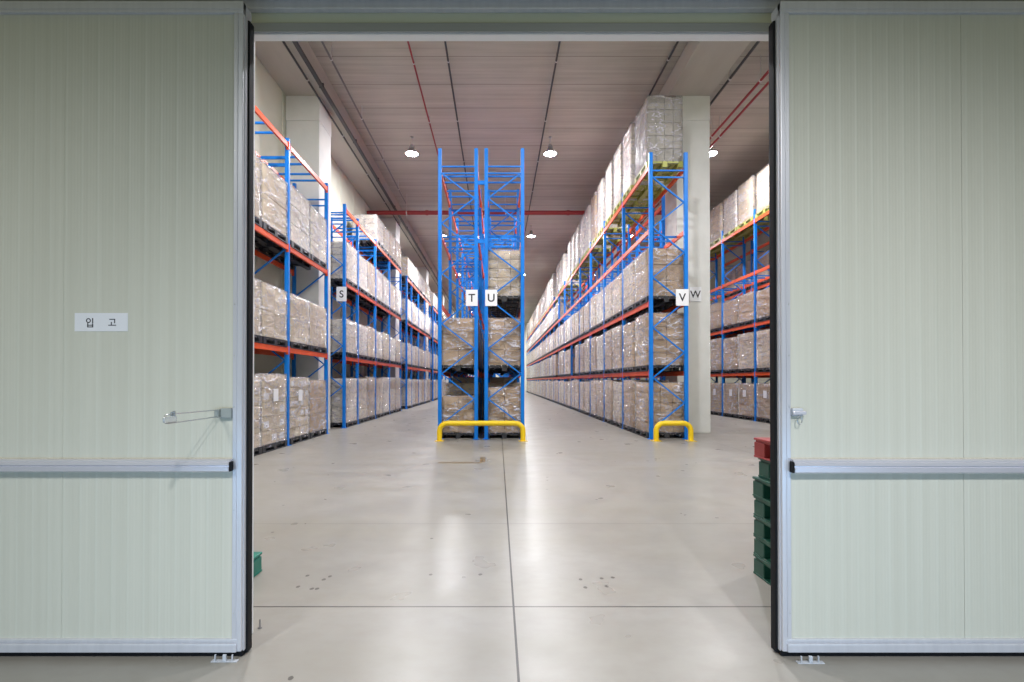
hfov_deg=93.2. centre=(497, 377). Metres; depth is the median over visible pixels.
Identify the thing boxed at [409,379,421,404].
load
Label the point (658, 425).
guard
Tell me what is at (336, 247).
load
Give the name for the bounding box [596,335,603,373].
load
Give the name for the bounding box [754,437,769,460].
pallet
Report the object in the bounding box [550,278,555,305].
load
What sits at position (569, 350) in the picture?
load
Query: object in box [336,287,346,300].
letter sign
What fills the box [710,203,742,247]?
load
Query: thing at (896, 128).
door
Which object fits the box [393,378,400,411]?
load
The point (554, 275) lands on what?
load
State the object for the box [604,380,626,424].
load
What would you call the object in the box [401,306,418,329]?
load
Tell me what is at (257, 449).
load
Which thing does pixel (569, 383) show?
load
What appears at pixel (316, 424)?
load
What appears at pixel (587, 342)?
load
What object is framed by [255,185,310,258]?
load
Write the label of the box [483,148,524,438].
rack
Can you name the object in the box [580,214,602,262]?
load
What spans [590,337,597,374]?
load
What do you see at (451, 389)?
load
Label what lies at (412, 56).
pipe
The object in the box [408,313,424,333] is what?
load
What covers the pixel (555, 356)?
load
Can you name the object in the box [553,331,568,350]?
load
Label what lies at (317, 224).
load
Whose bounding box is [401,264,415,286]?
load
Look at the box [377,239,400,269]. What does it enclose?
load
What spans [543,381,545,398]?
load
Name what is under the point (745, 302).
load
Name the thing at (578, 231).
load
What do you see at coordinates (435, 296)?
load
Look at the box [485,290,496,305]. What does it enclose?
letter sign
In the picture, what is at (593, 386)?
load
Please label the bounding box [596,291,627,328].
load
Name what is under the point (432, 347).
rack
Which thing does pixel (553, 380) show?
load
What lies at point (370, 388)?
load
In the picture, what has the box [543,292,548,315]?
load
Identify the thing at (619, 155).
load
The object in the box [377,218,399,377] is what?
column
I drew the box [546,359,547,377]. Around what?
load
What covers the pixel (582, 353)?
load
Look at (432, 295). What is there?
load
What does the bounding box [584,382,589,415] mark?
load
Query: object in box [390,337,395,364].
load
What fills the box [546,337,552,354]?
load
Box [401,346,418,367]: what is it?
load
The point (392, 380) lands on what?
load
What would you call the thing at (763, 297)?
load
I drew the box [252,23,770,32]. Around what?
trim
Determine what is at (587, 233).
load
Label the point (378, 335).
load
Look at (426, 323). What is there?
load
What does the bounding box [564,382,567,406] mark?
load
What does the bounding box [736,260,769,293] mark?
load
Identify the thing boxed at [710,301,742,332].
load
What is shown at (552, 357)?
load
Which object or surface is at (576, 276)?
load
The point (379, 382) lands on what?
load
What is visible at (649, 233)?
rack
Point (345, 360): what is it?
rack
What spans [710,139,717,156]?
lamp
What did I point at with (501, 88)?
ceiling
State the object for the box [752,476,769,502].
pallet
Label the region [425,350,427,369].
load
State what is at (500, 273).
load
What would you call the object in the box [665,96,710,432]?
column
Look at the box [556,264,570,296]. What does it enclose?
load
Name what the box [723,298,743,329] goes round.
load
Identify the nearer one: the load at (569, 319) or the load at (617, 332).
the load at (617, 332)
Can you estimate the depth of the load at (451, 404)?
12.20 m
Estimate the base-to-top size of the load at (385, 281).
1.308 m
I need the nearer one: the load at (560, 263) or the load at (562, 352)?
the load at (562, 352)
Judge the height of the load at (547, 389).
1.488 m
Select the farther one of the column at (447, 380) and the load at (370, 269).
the column at (447, 380)
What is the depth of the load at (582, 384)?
21.74 m
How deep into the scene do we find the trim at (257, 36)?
2.79 m
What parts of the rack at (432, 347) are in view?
post, post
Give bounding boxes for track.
[0,0,1023,12]
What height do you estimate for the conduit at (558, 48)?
0.185 m
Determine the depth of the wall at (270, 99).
13.24 m
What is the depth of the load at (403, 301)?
25.26 m
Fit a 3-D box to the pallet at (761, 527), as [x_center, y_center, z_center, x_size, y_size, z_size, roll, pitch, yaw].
[2.528,1.108,3.259,1.200,0.146,0.800,0,0,0]
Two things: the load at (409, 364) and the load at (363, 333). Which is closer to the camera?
the load at (363, 333)
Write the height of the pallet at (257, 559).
0.146 m
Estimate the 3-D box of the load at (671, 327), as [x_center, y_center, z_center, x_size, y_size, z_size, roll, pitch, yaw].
[4.265,-0.907,12.793,1.000,1.488,1.140,0,0,0]
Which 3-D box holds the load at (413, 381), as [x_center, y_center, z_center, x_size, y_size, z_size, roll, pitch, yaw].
[-5.190,0.863,27.051,1.000,1.548,1.055,0,0,0]
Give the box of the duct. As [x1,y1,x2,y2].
[292,41,460,318]
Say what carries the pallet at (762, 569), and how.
on the floor
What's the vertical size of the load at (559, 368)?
1.548 m
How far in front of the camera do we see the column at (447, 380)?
54.15 m
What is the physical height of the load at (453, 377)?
1.573 m
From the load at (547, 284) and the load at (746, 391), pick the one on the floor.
the load at (746, 391)
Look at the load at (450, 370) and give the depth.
14.14 m
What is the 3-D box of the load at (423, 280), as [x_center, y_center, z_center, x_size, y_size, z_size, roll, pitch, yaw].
[-5.190,-5.702,30.619,1.000,1.128,1.080,0,0,0]
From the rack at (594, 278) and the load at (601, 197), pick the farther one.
the rack at (594, 278)
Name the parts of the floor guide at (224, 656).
plate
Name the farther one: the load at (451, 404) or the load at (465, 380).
the load at (465, 380)
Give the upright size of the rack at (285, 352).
6.920 m
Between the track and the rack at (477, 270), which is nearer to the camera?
the track
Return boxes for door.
[0,1,253,655]
[769,1,1023,655]
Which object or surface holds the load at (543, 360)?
on the rack at (649, 233)
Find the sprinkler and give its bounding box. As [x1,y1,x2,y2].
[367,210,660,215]
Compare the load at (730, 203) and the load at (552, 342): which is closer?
the load at (730, 203)
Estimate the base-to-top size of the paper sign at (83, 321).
0.097 m
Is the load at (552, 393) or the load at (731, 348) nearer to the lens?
the load at (731, 348)
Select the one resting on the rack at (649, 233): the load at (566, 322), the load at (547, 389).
the load at (566, 322)
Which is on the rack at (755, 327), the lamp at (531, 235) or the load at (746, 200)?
the load at (746, 200)
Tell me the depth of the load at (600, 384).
17.93 m
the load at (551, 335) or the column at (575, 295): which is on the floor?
the column at (575, 295)
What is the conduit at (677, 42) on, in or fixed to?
hanging from the ceiling
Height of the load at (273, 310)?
1.248 m
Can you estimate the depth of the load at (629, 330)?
13.96 m
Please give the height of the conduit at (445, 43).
0.185 m
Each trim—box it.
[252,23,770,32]
[252,33,768,632]
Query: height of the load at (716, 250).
1.608 m
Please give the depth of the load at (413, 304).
27.04 m
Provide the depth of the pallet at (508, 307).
13.98 m
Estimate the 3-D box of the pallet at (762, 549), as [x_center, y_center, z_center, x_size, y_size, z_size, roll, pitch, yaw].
[2.532,1.254,3.265,1.200,0.146,0.800,0,0,0]
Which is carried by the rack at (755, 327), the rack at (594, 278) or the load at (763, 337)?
the load at (763, 337)
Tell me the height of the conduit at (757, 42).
0.647 m
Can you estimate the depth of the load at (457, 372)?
16.79 m
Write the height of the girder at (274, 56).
0.510 m
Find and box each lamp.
[405,136,418,156]
[527,225,535,237]
[543,136,556,156]
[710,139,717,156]
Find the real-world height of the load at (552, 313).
1.248 m
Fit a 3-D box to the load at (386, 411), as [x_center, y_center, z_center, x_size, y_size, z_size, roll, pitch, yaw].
[-5.190,0.786,20.405,1.000,1.608,1.080,0,0,0]
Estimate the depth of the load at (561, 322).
32.17 m
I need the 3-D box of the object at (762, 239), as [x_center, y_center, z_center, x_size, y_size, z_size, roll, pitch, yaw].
[15.900,-7.991,36.457,1.200,0.510,67.200,0,0,0]
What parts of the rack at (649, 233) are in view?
post, post, post, post, post, post, post, post, post, post, post, post, post, post, post, post, post, post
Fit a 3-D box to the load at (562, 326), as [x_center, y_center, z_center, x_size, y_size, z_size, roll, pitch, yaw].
[4.265,-2.458,28.406,1.000,1.308,1.140,0,0,0]
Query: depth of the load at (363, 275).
16.88 m
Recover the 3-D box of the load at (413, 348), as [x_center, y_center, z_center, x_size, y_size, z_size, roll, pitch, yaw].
[-5.190,-1.157,27.070,1.000,1.188,1.055,0,0,0]
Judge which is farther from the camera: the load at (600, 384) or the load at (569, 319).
the load at (569, 319)
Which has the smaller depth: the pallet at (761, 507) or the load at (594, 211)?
the pallet at (761, 507)
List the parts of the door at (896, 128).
panel, rail, rail, bumper rail, panel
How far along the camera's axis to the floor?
3.80 m
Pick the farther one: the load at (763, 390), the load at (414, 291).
the load at (414, 291)
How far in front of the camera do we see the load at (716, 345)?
20.62 m
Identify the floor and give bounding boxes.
[0,391,1023,681]
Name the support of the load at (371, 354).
on the rack at (345, 360)
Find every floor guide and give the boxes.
[211,654,238,661]
[796,656,824,663]
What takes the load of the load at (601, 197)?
on the rack at (649, 233)
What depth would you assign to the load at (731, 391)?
19.27 m
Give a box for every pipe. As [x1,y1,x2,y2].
[407,41,473,289]
[583,81,768,286]
[710,55,768,138]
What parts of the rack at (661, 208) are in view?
post, post, post, post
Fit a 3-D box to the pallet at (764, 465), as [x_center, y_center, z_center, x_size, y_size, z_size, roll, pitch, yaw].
[2.563,0.670,3.255,1.200,0.146,0.800,0,0,0]
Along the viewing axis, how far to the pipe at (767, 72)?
13.43 m
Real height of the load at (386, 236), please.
1.128 m
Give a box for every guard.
[435,421,527,440]
[651,421,696,440]
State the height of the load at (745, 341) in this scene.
1.488 m
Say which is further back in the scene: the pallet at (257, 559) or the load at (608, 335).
the load at (608, 335)
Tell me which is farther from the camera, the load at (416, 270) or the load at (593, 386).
the load at (416, 270)
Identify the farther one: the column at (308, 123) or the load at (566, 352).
the load at (566, 352)
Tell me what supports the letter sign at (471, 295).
attached to the rack at (477, 270)
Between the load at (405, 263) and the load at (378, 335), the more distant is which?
the load at (405, 263)
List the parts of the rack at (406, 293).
post, post, post, post, post, post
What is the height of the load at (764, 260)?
1.308 m
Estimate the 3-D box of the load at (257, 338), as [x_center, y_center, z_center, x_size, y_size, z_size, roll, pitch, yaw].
[-5.190,-1.313,9.070,1.000,1.248,1.110,0,0,0]
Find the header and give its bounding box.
[251,13,771,22]
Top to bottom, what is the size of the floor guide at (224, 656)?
0.036 m
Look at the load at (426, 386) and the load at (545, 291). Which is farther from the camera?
the load at (545, 291)
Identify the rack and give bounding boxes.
[254,105,328,445]
[330,204,400,427]
[401,275,430,408]
[428,306,445,400]
[438,148,483,438]
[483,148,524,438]
[527,152,688,438]
[574,272,595,380]
[602,195,665,380]
[646,209,769,420]
[724,240,769,383]
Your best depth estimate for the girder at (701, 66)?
12.42 m
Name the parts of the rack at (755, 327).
post, post, post, post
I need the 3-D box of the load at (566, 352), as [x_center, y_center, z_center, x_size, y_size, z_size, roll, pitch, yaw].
[4.265,-0.777,27.025,1.000,1.428,1.140,0,0,0]
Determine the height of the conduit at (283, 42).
0.158 m
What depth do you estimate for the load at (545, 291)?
38.69 m
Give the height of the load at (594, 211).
1.968 m
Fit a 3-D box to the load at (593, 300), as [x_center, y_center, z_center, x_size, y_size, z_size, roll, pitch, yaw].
[4.265,-2.552,19.248,1.000,1.368,1.140,0,0,0]
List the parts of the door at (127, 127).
panel, bumper rail, rail, rail, panel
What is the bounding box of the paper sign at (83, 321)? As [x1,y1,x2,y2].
[75,313,127,330]
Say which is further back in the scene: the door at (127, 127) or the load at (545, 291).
the load at (545, 291)
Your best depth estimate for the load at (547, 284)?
37.13 m
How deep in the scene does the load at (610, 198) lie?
16.47 m
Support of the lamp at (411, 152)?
hanging from the ceiling
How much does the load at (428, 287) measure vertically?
1.128 m
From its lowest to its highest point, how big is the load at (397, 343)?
1.188 m
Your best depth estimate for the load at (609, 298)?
16.61 m
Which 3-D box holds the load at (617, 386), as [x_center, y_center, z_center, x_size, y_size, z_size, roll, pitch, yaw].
[4.265,0.841,15.366,1.000,1.428,1.140,0,0,0]
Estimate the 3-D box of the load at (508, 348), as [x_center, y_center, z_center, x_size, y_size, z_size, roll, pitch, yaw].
[0.160,-0.837,12.746,1.000,1.348,1.140,0,0,0]
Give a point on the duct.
(296, 44)
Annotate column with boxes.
[286,96,330,431]
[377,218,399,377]
[413,267,428,378]
[433,293,443,379]
[446,310,453,381]
[568,280,582,380]
[596,248,616,380]
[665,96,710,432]
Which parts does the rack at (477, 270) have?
post, post, post, post, post, post, post, post, post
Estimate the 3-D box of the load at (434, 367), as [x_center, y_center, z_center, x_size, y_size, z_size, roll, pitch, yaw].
[-5.190,-1.125,35.923,1.000,1.248,1.140,0,0,0]
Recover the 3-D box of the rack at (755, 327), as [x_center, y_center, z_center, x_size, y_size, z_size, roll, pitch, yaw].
[9.770,-2.241,21.391,1.048,7.680,18.200,0,0,0]
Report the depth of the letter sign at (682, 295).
12.05 m
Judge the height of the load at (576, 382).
1.488 m
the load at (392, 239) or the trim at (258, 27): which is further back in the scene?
the load at (392, 239)
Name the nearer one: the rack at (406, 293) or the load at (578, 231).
the load at (578, 231)
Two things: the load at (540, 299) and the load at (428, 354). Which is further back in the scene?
the load at (540, 299)
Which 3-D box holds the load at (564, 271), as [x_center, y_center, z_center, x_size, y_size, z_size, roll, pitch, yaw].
[4.265,-6.208,28.388,1.000,1.968,0.880,0,0,0]
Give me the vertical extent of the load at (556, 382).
1.428 m
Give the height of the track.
0.200 m
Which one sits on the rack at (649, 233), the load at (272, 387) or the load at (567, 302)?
the load at (567, 302)
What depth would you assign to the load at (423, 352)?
30.67 m
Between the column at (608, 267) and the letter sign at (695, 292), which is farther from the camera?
the column at (608, 267)
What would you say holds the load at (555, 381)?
on the floor
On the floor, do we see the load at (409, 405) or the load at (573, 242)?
the load at (409, 405)
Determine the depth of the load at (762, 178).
17.02 m
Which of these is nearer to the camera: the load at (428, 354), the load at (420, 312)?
the load at (420, 312)
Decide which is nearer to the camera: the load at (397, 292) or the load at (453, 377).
the load at (453, 377)
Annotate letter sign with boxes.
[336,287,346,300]
[466,290,477,305]
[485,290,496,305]
[676,289,688,305]
[689,287,700,301]
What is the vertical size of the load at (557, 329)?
1.368 m
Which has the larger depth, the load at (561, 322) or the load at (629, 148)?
the load at (561, 322)
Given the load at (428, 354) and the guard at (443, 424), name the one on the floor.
the guard at (443, 424)
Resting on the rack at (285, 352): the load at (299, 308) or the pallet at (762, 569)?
the load at (299, 308)
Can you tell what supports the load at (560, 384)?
on the floor
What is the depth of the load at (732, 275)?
21.90 m
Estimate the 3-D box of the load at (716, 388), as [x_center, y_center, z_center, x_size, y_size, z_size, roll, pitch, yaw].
[9.764,0.909,20.706,1.012,1.368,1.140,0,0,0]
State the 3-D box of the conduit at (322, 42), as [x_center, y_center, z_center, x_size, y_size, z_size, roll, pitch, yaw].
[-4.200,-8.196,12.467,0.067,0.435,19.180,0,0,0]
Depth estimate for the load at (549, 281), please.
36.18 m
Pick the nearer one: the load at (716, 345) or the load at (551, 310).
the load at (716, 345)
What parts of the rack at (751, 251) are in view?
post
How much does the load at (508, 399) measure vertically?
1.308 m
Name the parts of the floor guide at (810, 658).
plate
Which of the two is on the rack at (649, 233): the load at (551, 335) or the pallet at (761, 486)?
the load at (551, 335)
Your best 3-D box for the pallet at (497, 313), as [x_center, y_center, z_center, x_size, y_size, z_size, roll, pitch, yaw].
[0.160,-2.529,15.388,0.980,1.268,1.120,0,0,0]
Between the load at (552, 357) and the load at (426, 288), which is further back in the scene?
the load at (552, 357)
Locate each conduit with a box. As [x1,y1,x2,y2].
[282,41,454,312]
[321,41,405,203]
[444,41,473,224]
[524,41,560,237]
[555,41,678,272]
[710,41,759,105]
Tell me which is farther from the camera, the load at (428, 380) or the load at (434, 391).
the load at (434, 391)
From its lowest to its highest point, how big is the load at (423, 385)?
1.548 m
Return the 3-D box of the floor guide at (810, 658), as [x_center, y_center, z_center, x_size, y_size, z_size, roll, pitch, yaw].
[1.608,1.449,2.492,0.136,0.036,0.024,0,0,0]
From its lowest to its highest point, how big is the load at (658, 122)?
1.828 m
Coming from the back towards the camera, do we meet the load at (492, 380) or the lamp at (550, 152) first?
the lamp at (550, 152)
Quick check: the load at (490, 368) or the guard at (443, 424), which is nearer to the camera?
the guard at (443, 424)
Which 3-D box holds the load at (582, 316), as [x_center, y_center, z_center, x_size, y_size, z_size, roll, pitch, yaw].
[4.265,-2.503,21.841,1.000,1.308,1.140,0,0,0]
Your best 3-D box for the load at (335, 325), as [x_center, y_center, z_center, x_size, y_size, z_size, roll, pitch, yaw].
[-5.190,-1.237,15.626,1.000,1.188,1.140,0,0,0]
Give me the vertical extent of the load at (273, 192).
1.368 m
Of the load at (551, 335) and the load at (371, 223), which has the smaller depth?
the load at (371, 223)
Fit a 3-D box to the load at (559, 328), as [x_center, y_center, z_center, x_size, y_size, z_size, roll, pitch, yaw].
[4.265,-2.479,29.628,1.000,1.368,1.140,0,0,0]
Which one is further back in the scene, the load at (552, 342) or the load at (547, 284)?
the load at (547, 284)
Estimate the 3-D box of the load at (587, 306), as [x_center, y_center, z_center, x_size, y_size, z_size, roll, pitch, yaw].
[4.265,-2.512,20.607,1.000,1.308,1.140,0,0,0]
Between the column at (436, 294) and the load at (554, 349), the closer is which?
the load at (554, 349)
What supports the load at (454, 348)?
on the rack at (477, 270)
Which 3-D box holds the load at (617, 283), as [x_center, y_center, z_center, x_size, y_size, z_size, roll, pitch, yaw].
[4.265,-2.549,15.409,1.000,1.308,1.140,0,0,0]
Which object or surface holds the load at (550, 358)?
on the rack at (649, 233)
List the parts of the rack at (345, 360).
post, post, post, post, post, post, post, post, post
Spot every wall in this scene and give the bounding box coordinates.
[254,55,444,379]
[468,322,642,390]
[643,288,769,383]
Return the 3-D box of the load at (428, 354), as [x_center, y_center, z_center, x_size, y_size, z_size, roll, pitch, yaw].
[-5.190,-1.145,33.021,1.000,1.248,1.105,0,0,0]
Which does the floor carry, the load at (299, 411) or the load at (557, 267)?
the load at (299, 411)
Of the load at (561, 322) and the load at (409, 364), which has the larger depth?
the load at (561, 322)
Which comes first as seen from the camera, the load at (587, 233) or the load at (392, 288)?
the load at (587, 233)
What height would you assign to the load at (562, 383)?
1.488 m
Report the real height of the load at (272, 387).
1.608 m
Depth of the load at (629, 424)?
13.86 m
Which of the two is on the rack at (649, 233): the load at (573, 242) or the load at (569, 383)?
the load at (573, 242)
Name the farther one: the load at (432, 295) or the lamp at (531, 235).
the load at (432, 295)
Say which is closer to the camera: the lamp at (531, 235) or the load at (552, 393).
the lamp at (531, 235)
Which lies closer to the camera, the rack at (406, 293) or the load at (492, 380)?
the load at (492, 380)
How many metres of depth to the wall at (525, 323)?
70.02 m
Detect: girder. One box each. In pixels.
[255,41,460,318]
[658,41,750,96]
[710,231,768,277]
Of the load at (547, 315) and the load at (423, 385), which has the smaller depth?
the load at (423, 385)
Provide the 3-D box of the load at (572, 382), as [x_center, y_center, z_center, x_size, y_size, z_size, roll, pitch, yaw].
[4.265,0.875,24.419,1.000,1.488,1.140,0,0,0]
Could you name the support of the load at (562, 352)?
on the rack at (649, 233)
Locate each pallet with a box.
[253,552,261,577]
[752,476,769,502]
[753,496,769,522]
[753,515,770,543]
[753,534,770,564]
[753,554,770,585]
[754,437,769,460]
[758,458,769,479]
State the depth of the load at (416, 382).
28.03 m
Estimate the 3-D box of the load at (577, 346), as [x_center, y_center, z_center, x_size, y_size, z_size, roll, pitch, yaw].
[4.265,-0.834,23.192,1.000,1.488,1.140,0,0,0]
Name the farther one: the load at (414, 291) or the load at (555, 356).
the load at (555, 356)
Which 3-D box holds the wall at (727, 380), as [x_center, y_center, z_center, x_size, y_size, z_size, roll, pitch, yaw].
[21.100,-3.271,36.424,0.200,9.950,67.200,0,0,0]
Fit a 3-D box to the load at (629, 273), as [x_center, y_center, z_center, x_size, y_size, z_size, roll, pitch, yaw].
[4.265,-2.588,14.043,1.000,1.368,1.140,0,0,0]
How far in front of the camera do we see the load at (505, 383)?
13.48 m
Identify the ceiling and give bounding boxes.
[308,41,768,321]
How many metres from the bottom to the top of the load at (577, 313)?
1.308 m
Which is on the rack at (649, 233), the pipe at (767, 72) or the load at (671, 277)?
the load at (671, 277)
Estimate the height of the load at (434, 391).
1.548 m
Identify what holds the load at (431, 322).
on the rack at (432, 347)
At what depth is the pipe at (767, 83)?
14.67 m
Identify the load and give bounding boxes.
[254,279,261,342]
[254,294,309,350]
[254,373,286,453]
[254,377,261,455]
[255,155,261,227]
[255,162,287,243]
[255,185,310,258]
[259,283,287,346]
[274,206,326,269]
[276,303,326,353]
[289,377,309,444]
[305,380,326,438]
[330,320,357,358]
[330,378,357,427]
[331,242,357,289]
[332,325,367,359]
[333,255,367,295]
[335,378,367,423]
[341,377,374,420]
[347,262,375,300]
[352,214,383,250]
[353,269,383,306]
[359,331,382,362]
[362,224,389,257]
[362,275,389,310]
[366,326,375,360]
[366,333,389,363]
[370,232,395,263]
[370,284,395,314]
[376,377,389,415]
[376,379,383,417]
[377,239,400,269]
[377,287,400,317]
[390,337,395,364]
[390,378,395,413]
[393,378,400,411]
[395,339,400,364]
[400,257,411,282]
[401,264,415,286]
[401,267,418,290]
[401,299,411,324]
[401,303,415,327]
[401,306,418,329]
[401,343,411,366]
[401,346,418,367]
[401,379,415,406]
[401,380,411,408]
[404,274,421,294]
[404,310,421,331]
[404,346,415,367]
[404,349,421,368]
[408,278,424,297]
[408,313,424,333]
[408,379,424,403]
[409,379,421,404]
[412,282,427,300]
[412,314,427,334]
[413,379,429,401]
[414,285,429,303]
[414,316,429,336]
[415,379,418,405]
[419,379,427,402]
[422,350,424,368]
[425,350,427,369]
[427,352,429,369]
[428,293,435,309]
[428,322,435,340]
[430,354,435,370]
[430,380,435,400]
[431,296,437,311]
[442,318,479,371]
[442,394,479,438]
[445,382,480,430]
[448,327,480,372]
[452,377,473,382]
[453,377,483,420]
[455,333,483,373]
[488,250,520,307]
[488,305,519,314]
[488,318,520,371]
[488,368,517,372]
[488,382,519,432]
[488,386,520,438]
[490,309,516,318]
[490,377,516,382]
[539,299,544,321]
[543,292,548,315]
[543,360,544,377]
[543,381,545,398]
[544,288,548,313]
[546,284,551,311]
[546,315,556,331]
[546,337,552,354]
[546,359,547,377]
[546,381,548,399]
[548,281,555,308]
[549,310,557,328]
[549,335,557,353]
[549,358,557,377]
[549,380,553,400]
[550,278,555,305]
[551,273,566,303]
[551,308,563,326]
[551,333,560,352]
[551,355,553,376]
[551,382,553,401]
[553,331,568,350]
[554,306,562,324]
[554,354,557,376]
[554,380,561,402]
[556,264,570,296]
[556,301,570,321]
[556,329,570,349]
[556,382,557,403]
[558,325,574,348]
[558,352,560,376]
[558,382,561,404]
[559,260,576,293]
[561,253,578,289]
[561,324,578,347]
[561,350,567,376]
[561,381,569,405]
[564,320,582,345]
[564,351,574,376]
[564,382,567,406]
[567,241,587,280]
[567,317,584,343]
[567,349,574,375]
[567,381,570,408]
[571,233,593,275]
[571,313,584,341]
[571,380,584,409]
[575,225,597,269]
[575,311,597,339]
[575,344,581,375]
[575,380,592,411]
[579,306,602,337]
[579,343,585,375]
[579,381,586,413]
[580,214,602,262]
[584,205,610,256]
[584,302,609,334]
[584,338,589,374]
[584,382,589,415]
[590,294,618,331]
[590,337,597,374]
[590,380,611,417]
[591,192,620,247]
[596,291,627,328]
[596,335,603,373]
[596,380,618,420]
[597,179,627,238]
[604,282,637,324]
[604,329,612,373]
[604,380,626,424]
[605,160,640,226]
[612,273,648,319]
[612,325,621,372]
[612,382,627,427]
[613,143,647,214]
[622,123,665,201]
[623,260,668,314]
[623,322,665,372]
[623,380,667,432]
[634,248,683,308]
[634,312,683,371]
[635,95,682,184]
[635,382,683,437]
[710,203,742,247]
[710,246,728,254]
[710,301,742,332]
[710,338,733,373]
[710,383,734,415]
[723,190,760,238]
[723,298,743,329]
[723,337,743,372]
[723,383,760,417]
[724,265,742,298]
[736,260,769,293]
[737,176,768,229]
[737,292,769,326]
[737,332,762,372]
[737,383,763,420]
[752,250,769,287]
[755,165,768,218]
[756,288,769,322]
[756,329,769,371]
[756,384,769,422]
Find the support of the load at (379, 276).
on the rack at (345, 360)
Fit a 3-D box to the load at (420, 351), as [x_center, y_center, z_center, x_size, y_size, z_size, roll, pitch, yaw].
[-5.190,-1.140,29.441,1.000,1.188,1.080,0,0,0]
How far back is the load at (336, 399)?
15.07 m
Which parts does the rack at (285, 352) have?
post, post, post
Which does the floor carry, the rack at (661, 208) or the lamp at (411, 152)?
the rack at (661, 208)
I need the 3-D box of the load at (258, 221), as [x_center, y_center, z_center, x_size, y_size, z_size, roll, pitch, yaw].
[-5.190,-3.673,9.080,1.000,1.368,1.110,0,0,0]
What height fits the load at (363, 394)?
1.548 m
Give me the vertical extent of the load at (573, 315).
1.368 m
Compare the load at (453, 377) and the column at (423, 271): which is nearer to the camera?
the load at (453, 377)
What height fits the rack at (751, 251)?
7.275 m
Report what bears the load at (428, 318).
on the rack at (406, 293)
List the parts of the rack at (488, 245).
post, post, post, post, post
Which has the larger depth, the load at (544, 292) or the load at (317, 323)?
the load at (544, 292)
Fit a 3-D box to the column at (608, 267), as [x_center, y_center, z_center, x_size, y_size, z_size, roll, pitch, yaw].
[5.465,-3.102,24.152,0.950,9.440,0.984,0,0,0]

